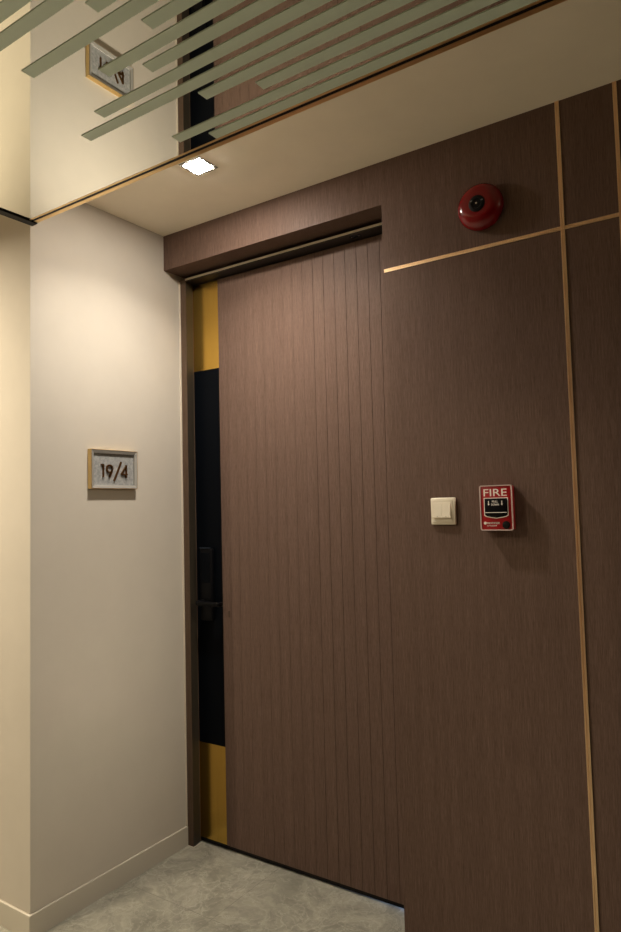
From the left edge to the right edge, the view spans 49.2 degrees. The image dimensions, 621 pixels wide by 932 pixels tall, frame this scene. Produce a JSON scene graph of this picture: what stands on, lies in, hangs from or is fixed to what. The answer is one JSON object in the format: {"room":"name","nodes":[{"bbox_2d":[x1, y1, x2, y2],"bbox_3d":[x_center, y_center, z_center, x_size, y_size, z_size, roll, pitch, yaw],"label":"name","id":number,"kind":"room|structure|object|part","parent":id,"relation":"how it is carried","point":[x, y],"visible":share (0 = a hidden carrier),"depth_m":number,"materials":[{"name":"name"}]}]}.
{"room":"apartment building corridor","nodes":[
{"label":"apartment building corridor","id":0,"kind":"room"},
{"bbox_2d":[0,203,185,913],"bbox_3d":[-1.969,0.377,3.635,3.000,2.690,0.960,-4,-4,34],"label":"wall","id":1,"kind":"structure","parent":0,"point":[92,730],"depth_m":2.59,"materials":[{"name":"beige paint"}]},
{"bbox_2d":[0,826,187,931],"bbox_3d":[-1.992,1.674,3.463,3.010,0.082,0.764,-4,-4,34],"label":"baseboard","id":2,"kind":"structure","parent":1,"relation":"attached to","point":[12,918],"depth_m":2.52,"materials":[{"name":"beige paint"}]},
{"bbox_2d":[88,449,137,488],"bbox_3d":[-0.788,0.014,2.713,0.023,0.154,0.232,-4,-4,34],"label":"number sign","id":3,"kind":"object","parent":1,"relation":"attached to","point":[107,469],"visible":1,"depth_m":2.71,"materials":[{"name":"beige metal"}]},
{"bbox_3d":[-0.792,0.015,2.716,0.011,0.131,0.209,-4,-4,34],"label":"panel","id":4,"kind":"part","parent":3,"relation":"part of","materials":[{"name":"grey stone"}]},
{"bbox_2d":[0,840,404,931],"bbox_3d":[-0.695,1.579,1.281,7.800,0.060,4.250,-4,-4,34],"label":"floor","id":5,"kind":"structure","parent":0,"point":[207,886],"depth_m":2.50,"materials":[{"name":"grey stone"}]},
{"bbox_2d":[86,0,620,235],"bbox_3d":[-0.887,-1.076,1.257,7.600,0.336,3.600,-4,-4,34],"label":"ceiling","id":6,"kind":"structure","parent":0,"point":[568,48],"depth_m":2.13,"materials":[{"name":"paint"}]},
{"bbox_2d":[179,156,217,175],"bbox_3d":[-0.400,-1.068,2.417,0.098,0.004,0.098,-4,-4,34],"label":"recessed light","id":7,"kind":"object","parent":6,"relation":"in","point":[198,166],"visible":1,"depth_m":2.41,"materials":[{"name":"grey plastic"}]},
{"bbox_2d":[184,159,212,173],"bbox_3d":[-0.400,-1.068,2.417,0.074,0.004,0.074,-4,-4,34],"label":"diffuser","id":8,"kind":"object","parent":7,"relation":"attached to","point":[195,166],"depth_m":2.41,"materials":[{"name":"white plastic"}]},
{"bbox_2d":[0,0,566,225],"bbox_3d":[0.150,-1.026,-0.008,4.476,0.055,2.664,-4,-4,34],"label":"mirror panel","id":9,"kind":"object","parent":6,"relation":"attached to","point":[98,98],"visible":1,"depth_m":1.53,"materials":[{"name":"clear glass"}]},
{"bbox_2d":[163,80,620,931],"bbox_3d":[1.338,0.176,1.753,4.600,2.695,0.200,-4,-4,34],"label":"wall","id":10,"kind":"structure","parent":0,"point":[495,826],"depth_m":2.13,"materials":[{"name":"brown wood"}]},
{"bbox_2d":[179,279,201,846],"bbox_3d":[-0.523,0.401,3.054,0.040,2.498,0.106,-4,-4,34],"label":"door frame","id":11,"kind":"structure","parent":10,"relation":"attached to","point":[182,282],"depth_m":3.01,"materials":[{"name":"brown wood"}]},
{"bbox_2d":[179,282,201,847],"bbox_3d":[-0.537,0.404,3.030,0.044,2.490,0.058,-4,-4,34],"label":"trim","id":12,"kind":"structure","parent":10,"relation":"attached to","point":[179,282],"depth_m":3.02,"materials":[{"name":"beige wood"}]},
{"bbox_2d":[185,222,381,285],"bbox_3d":[-0.064,-0.872,2.801,1.163,0.012,0.106,-4,-4,34],"label":"trim","id":13,"kind":"structure","parent":10,"relation":"attached to","point":[374,231],"depth_m":2.79,"materials":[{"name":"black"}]},
{"bbox_2d":[193,234,403,908],"bbox_3d":[-0.061,0.376,2.735,1.104,2.473,0.107,-4,-4,34],"label":"door","id":14,"kind":"structure","parent":10,"relation":"in","point":[299,737],"depth_m":2.73,"materials":[{"name":"brown wood"}]},
{"bbox_3d":[-0.463,-0.632,3.090,0.153,0.398,0.042,-4,-4,34],"label":"gold panel","id":15,"kind":"part","parent":14,"relation":"part of","materials":[{"name":"gold metal"}]},
{"bbox_3d":[-0.436,0.596,2.938,0.136,0.026,0.040,-4,-4,34],"label":"lever","id":16,"kind":"part","parent":14,"relation":"part of","materials":[{"name":"black plastic"}]},
{"bbox_3d":[-0.437,0.391,3.027,0.153,1.651,0.042,-4,-4,34],"label":"black panel","id":17,"kind":"part","parent":14,"relation":"part of","materials":[{"name":"black glass"}]},
{"bbox_3d":[-0.411,1.418,2.964,0.153,0.408,0.042,-4,-4,34],"label":"gold panel","id":18,"kind":"part","parent":14,"relation":"part of","materials":[{"name":"gold metal"}]},
{"bbox_2d":[431,497,456,524],"bbox_3d":[0.437,0.149,2.232,0.087,0.089,0.016,-4,-4,34],"label":"light switch","id":19,"kind":"object","parent":10,"relation":"attached to","point":[443,510],"visible":1,"depth_m":2.23,"materials":[{"name":"beige plastic"}]},
{"bbox_3d":[0.435,0.149,2.232,0.071,0.074,0.002,-4,-4,34],"label":"frame","id":20,"kind":"part","parent":19,"relation":"part of","materials":[{"name":"beige plastic"}]},
{"bbox_2d":[458,183,503,230],"bbox_3d":[0.542,-0.836,2.179,0.151,0.151,0.058,-4,-4,34],"label":"bell","id":21,"kind":"object","parent":10,"relation":"attached to","point":[480,207],"visible":1,"depth_m":2.16,"materials":[{"name":"red metal"}]},
{"bbox_2d":[479,485,515,530],"bbox_3d":[0.584,0.130,2.119,0.103,0.141,0.041,-4,-4,34],"label":"station","id":22,"kind":"object","parent":10,"relation":"attached to","point":[497,505],"visible":1,"depth_m":2.10,"materials":[{"name":"red plastic"}]},
{"bbox_3d":[0.575,0.123,2.106,0.067,0.042,0.009,-4,-4,34],"label":"pull handle","id":23,"kind":"part","parent":22,"relation":"part of","materials":[{"name":"black plastic"}]},
{"bbox_2d":[384,212,620,272],"bbox_3d":[1.713,-0.785,1.421,3.504,0.012,0.003,-4,-4,34],"label":"trim","id":24,"kind":"structure","parent":10,"relation":"attached to","point":[614,215],"depth_m":2.15,"materials":[{"name":"gold metal"}]},
{"bbox_2d":[554,100,598,931],"bbox_3d":[0.789,0.215,2.000,0.012,2.675,0.004,-4,-4,34],"label":"trim","id":25,"kind":"structure","parent":10,"relation":"attached to","point":[556,103],"depth_m":2.00,"materials":[{"name":"gold metal"}]},
{"bbox_2d":[612,81,620,241],"bbox_3d":[0.925,0.206,1.908,0.012,2.675,0.004,-4,-4,34],"label":"trim","id":26,"kind":"structure","parent":10,"relation":"attached to","point":[614,86],"depth_m":1.98,"materials":[{"name":"gold metal"}]}
]}

